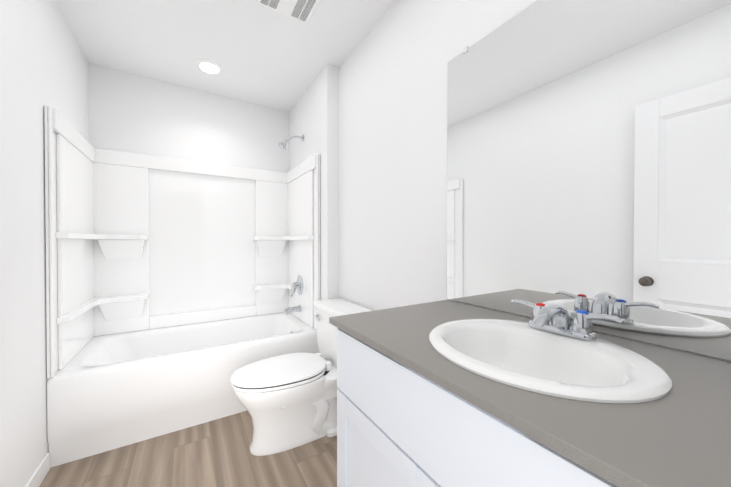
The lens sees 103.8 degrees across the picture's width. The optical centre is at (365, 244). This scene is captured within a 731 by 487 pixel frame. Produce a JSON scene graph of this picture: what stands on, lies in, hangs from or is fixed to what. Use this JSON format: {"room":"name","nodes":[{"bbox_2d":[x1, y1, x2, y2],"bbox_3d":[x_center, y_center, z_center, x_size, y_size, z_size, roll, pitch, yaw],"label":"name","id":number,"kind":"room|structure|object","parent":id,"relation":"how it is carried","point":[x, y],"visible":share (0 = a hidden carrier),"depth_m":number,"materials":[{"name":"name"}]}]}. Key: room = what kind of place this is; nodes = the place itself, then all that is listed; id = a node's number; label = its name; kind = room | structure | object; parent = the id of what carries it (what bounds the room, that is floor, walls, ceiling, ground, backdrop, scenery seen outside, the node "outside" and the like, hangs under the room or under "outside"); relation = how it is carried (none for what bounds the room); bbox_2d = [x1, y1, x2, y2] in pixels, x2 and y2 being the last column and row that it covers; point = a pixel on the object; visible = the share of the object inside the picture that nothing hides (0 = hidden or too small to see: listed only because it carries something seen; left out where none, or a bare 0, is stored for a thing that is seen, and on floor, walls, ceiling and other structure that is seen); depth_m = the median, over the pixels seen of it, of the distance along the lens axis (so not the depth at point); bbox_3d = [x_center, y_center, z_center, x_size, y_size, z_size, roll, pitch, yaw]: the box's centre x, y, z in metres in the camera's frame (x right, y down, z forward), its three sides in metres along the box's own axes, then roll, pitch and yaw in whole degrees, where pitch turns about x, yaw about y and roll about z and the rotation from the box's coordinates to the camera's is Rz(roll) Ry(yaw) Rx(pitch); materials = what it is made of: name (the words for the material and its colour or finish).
{"room":"bathroom","nodes":[
{"label":"bathroom","id":0,"kind":"room"},
{"bbox_2d":[0,0,88,486],"bbox_3d":[-1.300,-0.090,0.814,0.100,2.520,3.300,0,1,-32],"label":"wall","id":1,"kind":"structure","parent":0,"point":[43,62],"depth_m":1.31,"materials":[{"name":"white paint"}]},
{"bbox_2d":[24,453,49,486],"bbox_3d":[-1.037,1.128,0.511,0.014,0.090,2.289,0,1,-32],"label":"baseboard","id":2,"kind":"structure","parent":1,"relation":"attached to","point":[37,477],"depth_m":1.39,"materials":[{"name":"white paint"}]},
{"bbox_2d":[39,411,336,486],"bbox_3d":[-0.570,1.191,1.280,1.820,0.050,3.300,0,1,-32],"label":"floor","id":3,"kind":"structure","parent":0,"point":[215,453],"depth_m":1.52,"materials":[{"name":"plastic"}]},
{"bbox_2d":[47,312,318,467],"bbox_3d":[-1.216,0.923,2.224,1.520,0.470,0.808,0,1,-32],"label":"bathtub","id":4,"kind":"object","parent":3,"relation":"on","point":[105,393],"visible":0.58,"depth_m":1.79,"materials":[{"name":"white plastic"}]},
{"bbox_2d":[44,106,319,378],"bbox_3d":[-1.216,-0.020,2.215,1.516,1.412,0.804,0,1,-32],"label":"tub surround","id":5,"kind":"object","parent":4,"relation":"on","point":[136,242],"visible":0.96,"depth_m":2.36,"materials":[{"name":"white plastic"}]},
{"bbox_2d":[284,305,300,314],"bbox_3d":[-0.654,0.583,2.566,0.140,0.066,0.060,0,1,-32],"label":"tub spout","id":6,"kind":"object","parent":5,"relation":"attached to","point":[288,310],"visible":1,"depth_m":2.55,"materials":[{"name":"silver metal"}]},
{"bbox_2d":[290,276,302,297],"bbox_3d":[-0.633,0.375,2.577,0.092,0.192,0.172,0,1,-32],"label":"tub valve","id":7,"kind":"object","parent":5,"relation":"attached to","point":[298,284],"visible":1,"depth_m":2.56,"materials":[{"name":"silver metal"}]},
{"bbox_2d":[230,298,371,455],"bbox_3d":[-0.402,0.782,1.770,0.789,0.760,0.482,0,1,-32],"label":"toilet","id":8,"kind":"object","parent":3,"relation":"on","point":[288,401],"visible":0.88,"depth_m":1.65,"materials":[{"name":"white ceramic"}]},
{"bbox_2d":[329,300,730,486],"bbox_3d":[0.404,0.711,0.689,0.582,0.920,1.067,0,1,-32],"label":"bathroom vanity","id":9,"kind":"object","parent":3,"relation":"on","point":[415,408],"visible":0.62,"depth_m":0.52,"materials":[{"name":"white paint"}]},
{"bbox_2d":[429,319,671,402],"bbox_3d":[0.387,0.315,0.691,0.434,0.157,0.482,0,1,-32],"label":"sink","id":10,"kind":"object","parent":9,"relation":"in","point":[521,355],"visible":0.75,"depth_m":0.68,"materials":[{"name":"white ceramic"}]},
{"bbox_2d":[510,299,623,340],"bbox_3d":[0.488,0.196,0.752,0.151,0.080,0.269,0,1,-32],"label":"faucet","id":11,"kind":"object","parent":10,"relation":"on","point":[581,327],"visible":1,"depth_m":0.73,"materials":[{"name":"silver metal"}]},
{"bbox_2d":[88,63,289,172],"bbox_3d":[-1.416,-0.106,2.627,1.620,2.520,0.100,0,1,-32],"label":"wall","id":12,"kind":"structure","parent":0,"point":[132,113],"depth_m":2.46,"materials":[{"name":"white paint"}]},
{"bbox_2d":[54,0,396,111],"bbox_3d":[-0.570,-1.379,1.258,1.820,0.050,3.300,0,1,-32],"label":"ceiling","id":13,"kind":"structure","parent":0,"point":[257,52],"depth_m":1.91,"materials":[{"name":"white paint"}]},
{"bbox_2d":[195,59,222,74],"bbox_3d":[-1.197,-1.357,2.199,0.192,0.008,0.192,0,1,-32],"label":"recessed light","id":14,"kind":"object","parent":13,"relation":"in","point":[208,67],"visible":1,"depth_m":2.19,"materials":[{"name":"white plastic"}]},
{"bbox_2d":[257,0,319,22],"bbox_3d":[-0.398,-1.345,1.530,0.300,0.021,0.340,0,1,-32],"label":"ceiling vent","id":15,"kind":"object","parent":13,"relation":"in","point":[301,11],"visible":1,"depth_m":1.61,"materials":[{"name":"white plastic"}]},
{"bbox_2d":[289,64,338,299],"bbox_3d":[-0.494,-0.105,2.589,0.096,2.520,0.940,0,1,-32],"label":"wall","id":16,"kind":"structure","parent":0,"point":[314,115],"depth_m":2.21,"materials":[{"name":"white paint"}]},
{"bbox_2d":[278,134,303,150],"bbox_3d":[-0.663,-0.917,2.547,0.225,0.171,0.080,0,1,-32],"label":"shower head","id":17,"kind":"object","parent":16,"relation":"attached to","point":[282,145],"visible":1,"depth_m":2.52},
{"bbox_2d":[339,0,730,361],"bbox_3d":[0.160,-0.098,1.724,0.100,2.520,3.300,0,1,-32],"label":"wall","id":18,"kind":"structure","parent":0,"point":[393,80],"depth_m":1.57,"materials":[{"name":"white paint"}]},
{"bbox_2d":[447,0,730,359],"bbox_3d":[0.648,-0.288,0.832,0.010,1.068,1.064,0,1,-32],"label":"mirror","id":19,"kind":"object","parent":18,"relation":"attached to","point":[589,156],"visible":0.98,"depth_m":0.81,"materials":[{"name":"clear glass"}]}
]}

